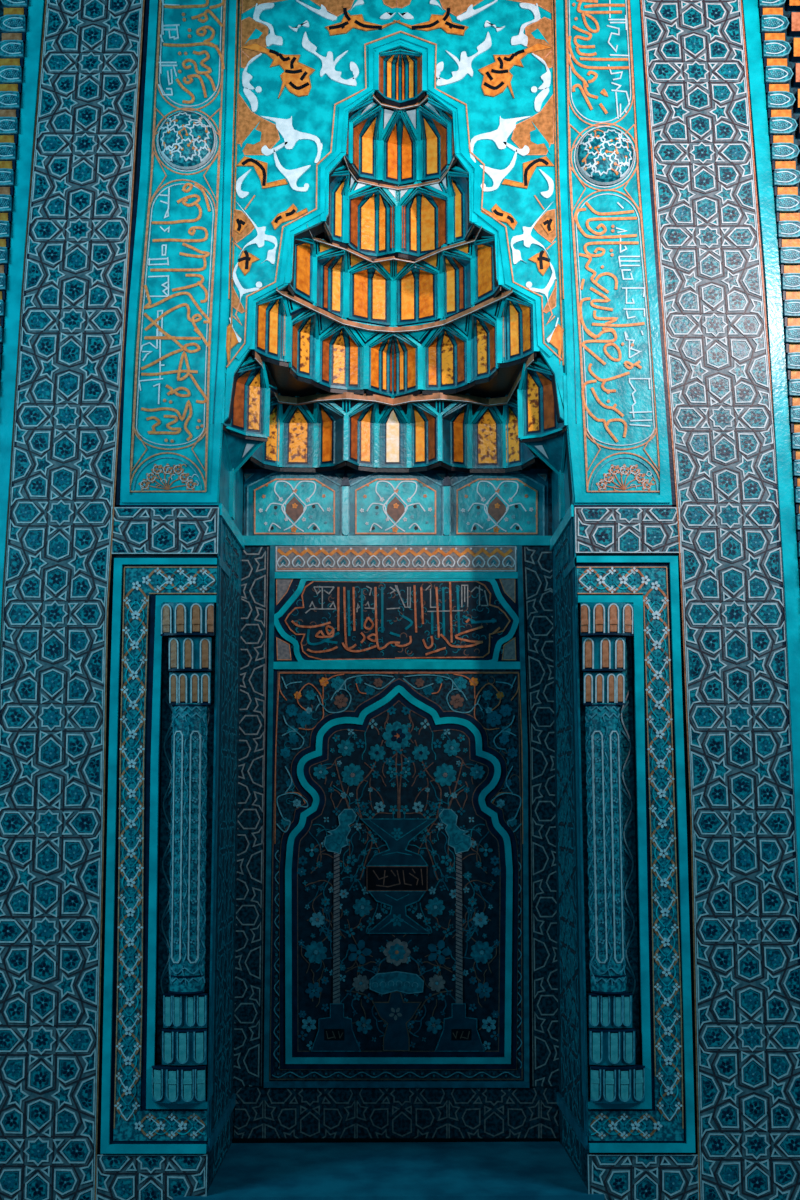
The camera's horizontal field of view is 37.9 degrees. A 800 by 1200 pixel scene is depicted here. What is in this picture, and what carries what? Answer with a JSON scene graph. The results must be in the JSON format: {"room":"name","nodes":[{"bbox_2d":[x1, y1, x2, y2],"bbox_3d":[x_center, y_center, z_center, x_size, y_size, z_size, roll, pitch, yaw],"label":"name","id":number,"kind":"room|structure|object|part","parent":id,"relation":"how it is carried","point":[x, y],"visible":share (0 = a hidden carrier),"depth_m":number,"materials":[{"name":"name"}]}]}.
{"room":"mosque","nodes":[
{"label":"mosque","id":0,"kind":"room"},
{"bbox_2d":[206,467,242,1191],"bbox_3d":[-0.845,0.957,5.265,0.156,3.408,0.730,0,-10,-1],"label":"wall","id":1,"kind":"structure","parent":0,"point":[222,555],"depth_m":5.23,"materials":[{"name":"tile"}]},
{"bbox_2d":[206,426,266,1182],"bbox_3d":[-0.711,0.846,5.287,0.194,3.194,0.730,0,-10,-1],"label":"jamb","id":2,"kind":"structure","parent":1,"relation":"attached to","point":[236,451],"depth_m":5.28,"materials":[{"name":"tile"}]},
{"bbox_3d":[-0.780,0.955,5.267,0.036,2.680,0.731,0,-10,0],"label":"moulding","id":3,"kind":"part","parent":2,"relation":"part of","materials":[{"name":"teal tile"}]},
{"bbox_3d":[-0.786,-0.535,5.522,0.024,0.339,0.690,0,-10,0],"label":"panel","id":4,"kind":"part","parent":2,"relation":"part of","materials":[{"name":"teal tile"}]},
{"bbox_2d":[173,1142,604,1199],"bbox_3d":[-0.049,2.547,5.047,1.720,0.200,0.850,0,-10,-1],"label":"floor","id":5,"kind":"structure","parent":0,"point":[376,1170],"depth_m":4.94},
{"bbox_2d":[232,232,559,1142],"bbox_3d":[-0.056,0.054,5.865,2.000,5.390,0.120,0,-10,-1],"label":"wall","id":6,"kind":"structure","parent":0,"point":[539,464],"depth_m":5.88,"materials":[{"name":"tile"}]},
{"bbox_2d":[233,547,267,1085],"bbox_3d":[-0.717,0.995,5.628,0.151,2.560,0.006,0,-10,-1],"label":"band","id":7,"kind":"object","parent":6,"relation":"attached to","point":[248,1016],"visible":1,"depth_m":5.61,"materials":[{"name":"tile"}]},
{"bbox_2d":[244,469,344,535],"bbox_3d":[-0.531,-0.492,5.882,0.520,0.356,0.014,0,-10,-1],"label":"panel","id":8,"kind":"object","parent":6,"relation":"attached to","point":[276,503],"visible":1,"depth_m":5.88,"materials":[{"name":"teal tile"}]},
{"bbox_2d":[341,469,349,535],"bbox_3d":[-0.274,-0.481,5.877,0.046,0.369,0.030,0,-10,-1],"label":"post","id":9,"kind":"object","parent":6,"relation":"attached to","point":[345,484],"visible":1,"depth_m":5.87,"materials":[{"name":"teal tile"}]},
{"bbox_2d":[346,470,445,535],"bbox_3d":[-0.020,-0.493,5.892,0.519,0.356,0.014,0,-10,-1],"label":"panel","id":10,"kind":"object","parent":6,"relation":"attached to","point":[381,503],"visible":1,"depth_m":5.89,"materials":[{"name":"teal tile"}]},
{"bbox_2d":[233,536,559,1142],"bbox_3d":[-0.011,1.093,5.618,1.556,2.875,0.018,0,-10,-1],"label":"trim","id":11,"kind":"structure","parent":6,"relation":"attached to","point":[272,664],"depth_m":5.73,"materials":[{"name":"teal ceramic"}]},
{"bbox_2d":[269,669,523,1080],"bbox_3d":[-0.010,1.291,5.585,1.218,1.928,0.017,0,-10,-1],"label":"panel","id":12,"kind":"object","parent":6,"relation":"attached to","point":[396,808],"visible":1,"depth_m":5.58,"materials":[{"name":"tile"}]},
{"bbox_2d":[274,579,518,661],"bbox_3d":[-0.019,0.101,5.791,1.226,0.458,0.012,0,-10,-1],"label":"panel","id":13,"kind":"object","parent":6,"relation":"attached to","point":[320,620],"visible":1,"depth_m":5.79,"materials":[{"name":"tile"}]},
{"bbox_2d":[234,1088,558,1137],"bbox_3d":[-0.014,2.378,5.404,1.502,0.225,0.005,0,-10,-1],"label":"dado","id":14,"kind":"object","parent":6,"relation":"attached to","point":[259,1112],"visible":1,"depth_m":5.40,"materials":[{"name":"tile"}]},
{"bbox_2d":[276,546,516,571],"bbox_3d":[-0.017,-0.208,5.845,1.213,0.140,0.010,0,-10,-1],"label":"frieze","id":15,"kind":"object","parent":6,"relation":"attached to","point":[288,558],"visible":1,"depth_m":5.84,"materials":[{"name":"tile"}]},
{"bbox_2d":[442,470,450,535],"bbox_3d":[0.236,-0.482,5.886,0.046,0.370,0.030,0,-10,-1],"label":"post","id":16,"kind":"object","parent":6,"relation":"attached to","point":[446,485],"visible":0.99,"depth_m":5.88,"materials":[{"name":"teal ceramic"}]},
{"bbox_2d":[447,469,547,535],"bbox_3d":[0.493,-0.494,5.901,0.523,0.357,0.014,0,-10,-1],"label":"panel","id":17,"kind":"object","parent":6,"relation":"attached to","point":[514,503],"visible":1,"depth_m":5.90,"materials":[{"name":"teal tile"}]},
{"bbox_2d":[522,547,558,1085],"bbox_3d":[0.688,0.999,5.652,0.156,2.571,0.006,0,-10,-1],"label":"band","id":18,"kind":"object","parent":6,"relation":"attached to","point":[538,560],"visible":1,"depth_m":5.65,"materials":[{"name":"tile"}]},
{"bbox_2d":[97,0,697,1153],"bbox_3d":[0.017,-0.254,5.175,4.539,6.094,0.088,0,-10,-1],"label":"trim molding","id":19,"kind":"structure","parent":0,"point":[318,229],"depth_m":5.02,"materials":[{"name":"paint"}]},
{"bbox_2d":[0,0,28,385],"bbox_3d":[-1.932,-1.374,5.273,0.365,3.737,0.064,0,-10,-1],"label":"strip","id":20,"kind":"object","parent":19,"relation":"attached to","point":[13,13],"visible":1,"depth_m":5.41,"materials":[{"name":"tile"}]},
{"bbox_2d":[0,0,47,748],"bbox_3d":[-1.721,-0.253,5.086,0.120,6.012,0.026,0,-10,-1],"label":"strip","id":21,"kind":"object","parent":19,"relation":"attached to","point":[35,20],"visible":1,"depth_m":5.29,"materials":[{"name":"teal tile"}]},
{"bbox_2d":[0,0,218,1199],"bbox_3d":[-1.246,-0.250,5.098,0.952,6.026,0.017,0,-10,-1],"label":"tile band","id":22,"kind":"object","parent":19,"relation":"attached to","point":[66,527],"visible":1,"depth_m":5.05,"materials":[{"name":"tile"}]},
{"bbox_2d":[100,558,220,1153],"bbox_3d":[-1.009,1.024,4.923,0.474,2.438,0.116,0,-10,-1],"label":"frame","id":23,"kind":"object","parent":19,"relation":"attached to","point":[131,1122],"visible":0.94,"depth_m":4.88,"materials":[{"name":"tile"}]},
{"bbox_3d":[-0.917,1.015,4.875,0.279,2.099,0.016,0,-10,-1],"label":"moulding","id":24,"kind":"part","parent":23,"relation":"part of","materials":[{"name":"teal tile"}]},
{"bbox_2d":[116,0,237,508],"bbox_3d":[-1.009,-1.819,5.336,0.477,2.866,0.086,0,-10,-1],"label":"calligraphy panel","id":25,"kind":"object","parent":19,"relation":"attached to","point":[178,302],"visible":1,"depth_m":5.31,"materials":[{"name":"teal tile"}]},
{"bbox_2d":[152,602,215,1103],"bbox_3d":[-0.904,1.015,4.859,0.251,2.025,0.117,0,-10,-1],"label":"colonnette","id":26,"kind":"object","parent":19,"relation":"attached to","point":[180,1078],"visible":1,"depth_m":4.84,"materials":[{"name":"tile"}]},
{"bbox_2d":[224,31,563,421],"bbox_3d":[-0.021,-1.739,5.370,1.548,1.941,0.028,0,-10,-1],"label":"frame","id":27,"kind":"object","parent":19,"relation":"attached to","point":[493,226],"visible":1,"depth_m":5.37,"materials":[{"name":"teal tile"}]},
{"bbox_2d":[221,351,567,472],"bbox_3d":[-0.031,-0.887,5.579,1.563,0.379,0.744,0,-10,-1],"label":"tier","id":28,"kind":"object","parent":19,"relation":"on","point":[327,431],"visible":1,"depth_m":5.86,"materials":[{"name":"teal tile"}]},
{"bbox_3d":[-0.718,-0.925,5.337,0.084,0.270,0.046,0,-10,-1],"label":"glazed pane","id":29,"kind":"part","parent":28,"relation":"part of","materials":[{"name":"gold metal"}]},
{"bbox_3d":[-0.670,-0.920,5.366,0.052,0.270,0.056,0,-10,-1],"label":"glazed pane","id":30,"kind":"part","parent":28,"relation":"part of","materials":[{"name":"yellow glass"}]},
{"bbox_3d":[-0.625,-0.837,5.852,0.075,0.270,0.053,8,-12,-38],"label":"glazed pane","id":31,"kind":"part","parent":28,"relation":"part of","materials":[{"name":"gold metal"}]},
{"bbox_3d":[-0.515,-0.831,5.883,0.090,0.270,0.050,0,-10,-1],"label":"glazed pane","id":32,"kind":"part","parent":28,"relation":"part of","materials":[{"name":"orange tile"}]},
{"bbox_3d":[-0.378,-0.836,5.855,0.050,0.270,0.072,-4,-10,20],"label":"glazed pane","id":33,"kind":"part","parent":28,"relation":"part of","materials":[{"name":"gold metal"}]},
{"bbox_3d":[-0.201,-0.842,5.822,0.074,0.270,0.050,-6,-12,32],"label":"glazed pane","id":34,"kind":"part","parent":28,"relation":"part of","materials":[{"name":"orange tile"}]},
{"bbox_3d":[-0.163,-0.836,5.856,0.046,0.270,0.070,4,-10,-21],"label":"glazed pane","id":35,"kind":"part","parent":28,"relation":"part of","materials":[{"name":"orange tile"}]},
{"bbox_3d":[-0.036,-0.831,5.890,0.064,0.268,0.044,0,-10,-1],"label":"glazed pane","id":36,"kind":"part","parent":28,"relation":"part of","materials":[{"name":"gold metal"}]},
{"bbox_2d":[249,285,538,397],"bbox_3d":[-0.031,-1.215,5.638,1.310,0.348,0.738,0,-10,-1],"label":"tier","id":37,"kind":"object","parent":28,"relation":"on","point":[306,348],"visible":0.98,"depth_m":5.69,"materials":[{"name":"teal tile"}]},
{"bbox_3d":[-0.613,-1.271,5.319,0.051,0.249,0.047,-6,-11,32],"label":"glazed pane","id":38,"kind":"part","parent":37,"relation":"part of","materials":[{"name":"gold metal"}]},
{"bbox_3d":[-0.570,-1.262,5.371,0.043,0.249,0.048,9,-13,-41],"label":"glazed pane","id":39,"kind":"part","parent":37,"relation":"part of","materials":[{"name":"orange tile"}]},
{"bbox_3d":[-0.538,-1.258,5.394,0.013,0.249,0.062,0,-10,-1],"label":"glazed pane","id":40,"kind":"part","parent":37,"relation":"part of","materials":[{"name":"white glass"}]},
{"bbox_3d":[-0.471,-1.230,5.555,0.068,0.249,0.052,-3,-10,15],"label":"glazed pane","id":41,"kind":"part","parent":37,"relation":"part of","materials":[{"name":"gold metal"}]},
{"bbox_3d":[-0.437,-1.223,5.595,0.049,0.249,0.080,7,-12,-36],"label":"glazed pane","id":42,"kind":"part","parent":37,"relation":"part of","materials":[{"name":"gold metal"}]},
{"bbox_3d":[-0.340,-1.202,5.715,0.074,0.249,0.042,-8,-13,40],"label":"glazed pane","id":43,"kind":"part","parent":37,"relation":"part of","materials":[{"name":"orange glass"}]},
{"bbox_3d":[-0.302,-1.197,5.748,0.056,0.249,0.083,0,-10,-1],"label":"glazed pane","id":44,"kind":"part","parent":37,"relation":"part of","materials":[{"name":"gold metal"}]},
{"bbox_3d":[-0.231,-1.196,5.753,0.037,0.249,0.084,0,-10,3],"label":"glazed pane","id":45,"kind":"part","parent":37,"relation":"part of","materials":[{"name":"orange glass"}]},
{"bbox_3d":[-0.106,-1.188,5.797,0.053,0.249,0.070,9,-13,-43],"label":"glazed pane","id":46,"kind":"part","parent":37,"relation":"part of","materials":[{"name":"orange glass"}]},
{"bbox_3d":[-0.061,-1.182,5.835,0.020,0.249,0.073,6,-11,-31],"label":"glazed pane","id":47,"kind":"part","parent":37,"relation":"part of","materials":[{"name":"orange glass"}]},
{"bbox_3d":[-0.044,-1.179,5.851,0.009,0.249,0.084,1,-10,-4],"label":"glazed pane","id":48,"kind":"part","parent":37,"relation":"part of","materials":[{"name":"brown glass"}]},
{"bbox_2d":[284,224,503,326],"bbox_3d":[-0.031,-1.522,5.694,1.001,0.338,0.732,0,-10,-1],"label":"tier","id":49,"kind":"object","parent":37,"relation":"on","point":[391,290],"visible":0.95,"depth_m":5.69,"materials":[{"name":"teal tile"}]},
{"bbox_3d":[-0.443,-1.566,5.474,0.035,0.248,0.095,-6,-12,33],"label":"glazed pane","id":50,"kind":"part","parent":49,"relation":"part of","materials":[{"name":"gold metal"}]},
{"bbox_3d":[-0.333,-1.539,5.630,0.021,0.248,0.083,9,-13,-43],"label":"glazed pane","id":51,"kind":"part","parent":49,"relation":"part of","materials":[{"name":"orange tile"}]},
{"bbox_3d":[-0.293,-1.535,5.657,0.041,0.248,0.083,5,-11,-27],"label":"glazed pane","id":52,"kind":"part","parent":49,"relation":"part of","materials":[{"name":"gold metal"}]},
{"bbox_3d":[-0.194,-1.519,5.746,0.067,0.248,0.061,0,-10,-1],"label":"glazed pane","id":53,"kind":"part","parent":49,"relation":"part of","materials":[{"name":"gold metal"}]},
{"bbox_3d":[-0.100,-1.516,5.766,0.063,0.248,0.056,2,-10,-12],"label":"glazed pane","id":54,"kind":"part","parent":49,"relation":"part of","materials":[{"name":"orange tile"}]},
{"bbox_2d":[321,156,476,260],"bbox_3d":[-0.011,-1.841,5.748,0.721,0.376,0.732,0,-10,-1],"label":"tier","id":55,"kind":"object","parent":49,"relation":"on","point":[372,219],"visible":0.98,"depth_m":5.67,"materials":[{"name":"teal tile"}]},
{"bbox_3d":[-0.281,-1.873,5.557,0.032,0.272,0.060,6,-11,-32],"label":"glazed pane","id":56,"kind":"part","parent":55,"relation":"part of","materials":[{"name":"orange glass"}]},
{"bbox_3d":[-0.198,-1.854,5.668,0.083,0.272,0.055,0,-10,-1],"label":"glazed pane","id":57,"kind":"part","parent":55,"relation":"part of","materials":[{"name":"gold metal"}]},
{"bbox_3d":[-0.158,-1.848,5.704,0.066,0.272,0.060,0,-10,-1],"label":"glazed pane","id":58,"kind":"part","parent":55,"relation":"part of","materials":[{"name":"orange glass"}]},
{"bbox_3d":[-0.086,-1.848,5.705,0.029,0.272,0.057,0,-10,-1],"label":"glazed pane","id":59,"kind":"part","parent":55,"relation":"part of","materials":[{"name":"gold metal"}]},
{"bbox_3d":[-0.056,-1.850,5.691,0.060,0.272,0.016,7,-12,-35],"label":"glazed pane","id":60,"kind":"part","parent":55,"relation":"part of","materials":[{"name":"gold metal"}]},
{"bbox_2d":[341,92,460,186],"bbox_3d":[-0.004,-2.167,5.805,0.570,0.350,0.730,0,-10,-1],"label":"tier","id":61,"kind":"object","parent":55,"relation":"on","point":[387,144],"visible":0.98,"depth_m":5.65,"materials":[{"name":"teal tile"}]},
{"bbox_3d":[-0.173,-2.200,5.599,0.085,0.245,0.062,-3,-10,18],"label":"glazed pane","id":62,"kind":"part","parent":61,"relation":"part of","materials":[{"name":"orange tile"}]},
{"bbox_3d":[-0.144,-2.196,5.626,0.052,0.245,0.094,4,-10,-20],"label":"glazed pane","id":63,"kind":"part","parent":61,"relation":"part of","materials":[{"name":"gold metal"}]},
{"bbox_3d":[-0.037,-2.187,5.675,0.047,0.245,0.103,0,-10,-1],"label":"glazed pane","id":64,"kind":"part","parent":61,"relation":"part of","materials":[{"name":"orange glass"}]},
{"bbox_2d":[373,43,427,107],"bbox_3d":[-0.004,-2.446,5.853,0.256,0.276,0.730,0,-10,-1],"label":"tier","id":65,"kind":"object","parent":61,"relation":"on","point":[400,70],"visible":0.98,"depth_m":5.55,"materials":[{"name":"teal tile"}]},
{"bbox_3d":[-0.071,-2.505,5.515,0.057,0.216,0.043,-6,-11,31],"label":"glazed pane","id":66,"kind":"part","parent":65,"relation":"part of","materials":[{"name":"gold metal"}]},
{"bbox_3d":[-0.041,-2.499,5.551,0.021,0.216,0.051,5,-11,-28],"label":"glazed pane","id":67,"kind":"part","parent":65,"relation":"part of","materials":[{"name":"gold metal"}]},
{"bbox_3d":[-0.007,-2.496,5.569,0.009,0.216,0.052,3,-10,-18],"label":"glazed pane","id":68,"kind":"part","parent":65,"relation":"part of","materials":[{"name":"gold metal"}]},
{"bbox_3d":[0.009,-2.496,5.569,0.009,0.216,0.052,-3,-10,16],"label":"glazed pane","id":69,"kind":"part","parent":65,"relation":"part of","materials":[{"name":"orange tile"}]},
{"bbox_3d":[0.044,-2.499,5.552,0.021,0.216,0.051,-5,-11,26],"label":"glazed pane","id":70,"kind":"part","parent":65,"relation":"part of","materials":[{"name":"tile"}]},
{"bbox_3d":[0.075,-2.505,5.518,0.057,0.216,0.043,6,-12,-33],"label":"glazed pane","id":71,"kind":"part","parent":65,"relation":"part of","materials":[{"name":"gold metal"}]},
{"bbox_3d":[0.034,-2.187,5.676,0.047,0.245,0.103,0,-10,-1],"label":"glazed pane","id":72,"kind":"part","parent":61,"relation":"part of","materials":[{"name":"orange glass"}]},
{"bbox_3d":[0.142,-2.195,5.631,0.052,0.245,0.094,-3,-10,18],"label":"glazed pane","id":73,"kind":"part","parent":61,"relation":"part of","materials":[{"name":"orange glass"}]},
{"bbox_3d":[0.172,-2.199,5.605,0.085,0.245,0.062,4,-10,-20],"label":"glazed pane","id":74,"kind":"part","parent":61,"relation":"part of","materials":[{"name":"gold metal"}]},
{"bbox_3d":[0.220,-2.219,5.492,0.078,0.245,0.024,4,-10,-21],"label":"glazed pane","id":75,"kind":"part","parent":61,"relation":"part of","materials":[{"name":"teal tile"}]},
{"bbox_3d":[0.036,-1.850,5.692,0.060,0.272,0.016,-6,-12,33],"label":"glazed pane","id":76,"kind":"part","parent":55,"relation":"part of","materials":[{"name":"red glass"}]},
{"bbox_3d":[0.066,-1.847,5.708,0.029,0.272,0.057,0,-10,-1],"label":"glazed pane","id":77,"kind":"part","parent":55,"relation":"part of","materials":[{"name":"gold metal"}]},
{"bbox_3d":[0.137,-1.847,5.710,0.066,0.272,0.060,0,-10,-1],"label":"glazed pane","id":78,"kind":"part","parent":55,"relation":"part of","materials":[{"name":"gold metal"}]},
{"bbox_3d":[0.179,-1.853,5.675,0.083,0.272,0.055,0,-10,-1],"label":"glazed pane","id":79,"kind":"part","parent":55,"relation":"part of","materials":[{"name":"orange glass"}]},
{"bbox_3d":[0.266,-1.871,5.567,0.032,0.272,0.060,-6,-11,30],"label":"glazed pane","id":80,"kind":"part","parent":55,"relation":"part of","materials":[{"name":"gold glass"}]},
{"bbox_3d":[0.034,-1.516,5.769,0.063,0.248,0.056,-2,-10,10],"label":"glazed pane","id":81,"kind":"part","parent":49,"relation":"part of","materials":[{"name":"gold metal"}]},
{"bbox_3d":[0.130,-1.518,5.751,0.067,0.248,0.061,0,-10,-1],"label":"glazed pane","id":82,"kind":"part","parent":49,"relation":"part of","materials":[{"name":"gold metal"}]},
{"bbox_3d":[0.232,-1.533,5.665,0.041,0.248,0.083,-5,-11,25],"label":"glazed pane","id":83,"kind":"part","parent":49,"relation":"part of","materials":[{"name":"gold metal"}]},
{"bbox_3d":[0.273,-1.537,5.641,0.021,0.248,0.083,-9,-13,41],"label":"glazed pane","id":84,"kind":"part","parent":49,"relation":"part of","materials":[{"name":"gold metal"}]},
{"bbox_3d":[0.388,-1.563,5.488,0.035,0.248,0.095,7,-12,-35],"label":"glazed pane","id":85,"kind":"part","parent":49,"relation":"part of","materials":[{"name":"gold metal"}]},
{"bbox_3d":[-0.026,-1.179,5.852,0.009,0.249,0.084,0,-10,2],"label":"glazed pane","id":86,"kind":"part","parent":37,"relation":"part of","materials":[{"name":"gold metal"}]},
{"bbox_3d":[-0.008,-1.182,5.836,0.020,0.249,0.073,-5,-11,29],"label":"glazed pane","id":87,"kind":"part","parent":37,"relation":"part of","materials":[{"name":"glass"}]},
{"bbox_3d":[0.038,-1.188,5.800,0.053,0.249,0.070,-9,-13,41],"label":"glazed pane","id":88,"kind":"part","parent":37,"relation":"part of","materials":[{"name":"orange glass"}]},
{"bbox_3d":[0.164,-1.195,5.760,0.037,0.249,0.084,1,-10,-5],"label":"glazed pane","id":89,"kind":"part","parent":37,"relation":"part of","materials":[{"name":"orange glass"}]},
{"bbox_3d":[0.236,-1.195,5.757,0.056,0.249,0.083,0,-10,-1],"label":"glazed pane","id":90,"kind":"part","parent":37,"relation":"part of","materials":[{"name":"yellow glass"}]},
{"bbox_3d":[0.275,-1.201,5.726,0.074,0.249,0.042,9,-13,-41],"label":"glazed pane","id":91,"kind":"part","parent":37,"relation":"part of","materials":[{"name":"gold metal"}]},
{"bbox_3d":[0.376,-1.221,5.609,0.049,0.249,0.080,-7,-12,34],"label":"glazed pane","id":92,"kind":"part","parent":37,"relation":"part of","materials":[{"name":"gold metal"}]},
{"bbox_3d":[0.411,-1.227,5.571,0.068,0.249,0.052,3,-10,-17],"label":"glazed pane","id":93,"kind":"part","parent":37,"relation":"part of","materials":[{"name":"gold metal"}]},
{"bbox_3d":[0.485,-1.255,5.411,0.013,0.249,0.062,0,-10,-1],"label":"glazed pane","id":94,"kind":"part","parent":37,"relation":"part of","materials":[{"name":"white glass"}]},
{"bbox_3d":[0.517,-1.258,5.389,0.043,0.249,0.048,-8,-13,39],"label":"glazed pane","id":95,"kind":"part","parent":37,"relation":"part of","materials":[{"name":"orange tile"}]},
{"bbox_3d":[0.562,-1.267,5.339,0.051,0.249,0.047,7,-12,-34],"label":"glazed pane","id":96,"kind":"part","parent":37,"relation":"part of","materials":[{"name":"tile"}]},
{"bbox_3d":[0.091,-0.835,5.861,0.046,0.270,0.070,-3,-10,19],"label":"glazed pane","id":97,"kind":"part","parent":28,"relation":"part of","materials":[{"name":"orange tile"}]},
{"bbox_3d":[0.131,-0.841,5.828,0.074,0.270,0.050,7,-12,-34],"label":"glazed pane","id":98,"kind":"part","parent":28,"relation":"part of","materials":[{"name":"brown glass"}]},
{"bbox_3d":[0.307,-0.834,5.867,0.050,0.270,0.072,4,-10,-22],"label":"glazed pane","id":99,"kind":"part","parent":28,"relation":"part of","materials":[{"name":"gold metal"}]},
{"bbox_3d":[0.443,-0.829,5.899,0.090,0.270,0.050,0,-10,-1],"label":"glazed pane","id":100,"kind":"part","parent":28,"relation":"part of","materials":[{"name":"yellow tile"}]},
{"bbox_3d":[0.554,-0.833,5.872,0.075,0.270,0.053,-7,-12,36],"label":"glazed pane","id":101,"kind":"part","parent":28,"relation":"part of","materials":[{"name":"gold metal"}]},
{"bbox_3d":[0.616,-0.916,5.388,0.052,0.270,0.056,0,-10,-1],"label":"glazed pane","id":102,"kind":"part","parent":28,"relation":"part of","materials":[{"name":"gold metal"}]},
{"bbox_3d":[0.665,-0.921,5.361,0.084,0.270,0.046,0,-10,-1],"label":"glazed pane","id":103,"kind":"part","parent":28,"relation":"part of","materials":[{"name":"brown glass"}]},
{"bbox_2d":[226,0,564,364],"bbox_3d":[-0.024,-2.142,5.442,1.538,2.237,0.021,0,-10,-1],"label":"arabesque spandrel","id":104,"kind":"object","parent":19,"relation":"attached to","point":[297,59],"visible":1,"depth_m":5.47,"materials":[{"name":"teal tile"}]},
{"bbox_2d":[578,602,644,1103],"bbox_3d":[0.888,1.021,4.890,0.245,2.037,0.117,0,-10,-1],"label":"colonnette","id":105,"kind":"object","parent":19,"relation":"attached to","point":[615,1076],"visible":1,"depth_m":4.87,"materials":[{"name":"tile"}]},
{"bbox_2d":[554,0,675,508],"bbox_3d":[0.979,-1.832,5.374,0.487,2.886,0.086,0,-10,-1],"label":"calligraphy panel","id":106,"kind":"object","parent":19,"relation":"attached to","point":[619,431],"visible":1,"depth_m":5.35,"materials":[{"name":"teal tile"}]},
{"bbox_2d":[572,556,695,1152],"bbox_3d":[0.988,1.025,4.958,0.463,2.460,0.116,0,-10,-1],"label":"frame","id":107,"kind":"object","parent":19,"relation":"attached to","point":[664,1122],"visible":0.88,"depth_m":4.91,"materials":[{"name":"tile"}]},
{"bbox_3d":[0.911,1.022,4.907,0.294,2.112,0.016,0,-10,-1],"label":"moulding","id":108,"kind":"part","parent":107,"relation":"part of","materials":[{"name":"teal tile"}]},
{"bbox_2d":[575,0,799,1199],"bbox_3d":[1.224,-0.256,5.143,0.939,6.082,0.017,0,-10,-1],"label":"tile band","id":109,"kind":"object","parent":19,"relation":"attached to","point":[721,526],"visible":1,"depth_m":5.10,"materials":[{"name":"tile"}]},
{"bbox_2d":[739,0,799,994],"bbox_3d":[1.680,-0.256,5.146,0.134,6.083,0.026,0,-10,-1],"label":"strip","id":110,"kind":"object","parent":19,"relation":"attached to","point":[762,159],"visible":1,"depth_m":5.25,"materials":[{"name":"teal tile"}]},
{"bbox_2d":[758,0,799,588],"bbox_3d":[1.897,-1.393,5.341,0.387,3.787,0.070,0,-10,-1],"label":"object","id":111,"kind":"object","parent":19,"relation":"attached to","point":[779,20],"visible":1,"depth_m":5.43,"materials":[{"name":"tile"}]},
{"bbox_2d":[552,470,588,1188],"bbox_3d":[0.823,0.962,5.294,0.154,3.408,0.730,0,-10,-1],"label":"wall","id":112,"kind":"structure","parent":0,"point":[570,535],"depth_m":5.28,"materials":[{"name":"tile"}]},
{"bbox_2d":[520,428,588,1180],"bbox_3d":[0.664,0.850,5.312,0.231,3.194,0.734,0,-10,-1],"label":"jamb","id":113,"kind":"structure","parent":112,"relation":"attached to","point":[573,1107],"depth_m":5.30,"materials":[{"name":"tile"}]},
{"bbox_3d":[0.760,-0.531,5.549,0.024,0.339,0.690,0,-10,0],"label":"panel","id":114,"kind":"part","parent":113,"relation":"part of","materials":[{"name":"teal tile"}]},
{"bbox_3d":[0.755,0.960,5.293,0.041,2.680,0.730,0,-10,-1],"label":"moulding","id":115,"kind":"part","parent":113,"relation":"part of","materials":[{"name":"teal tile"}]}
]}

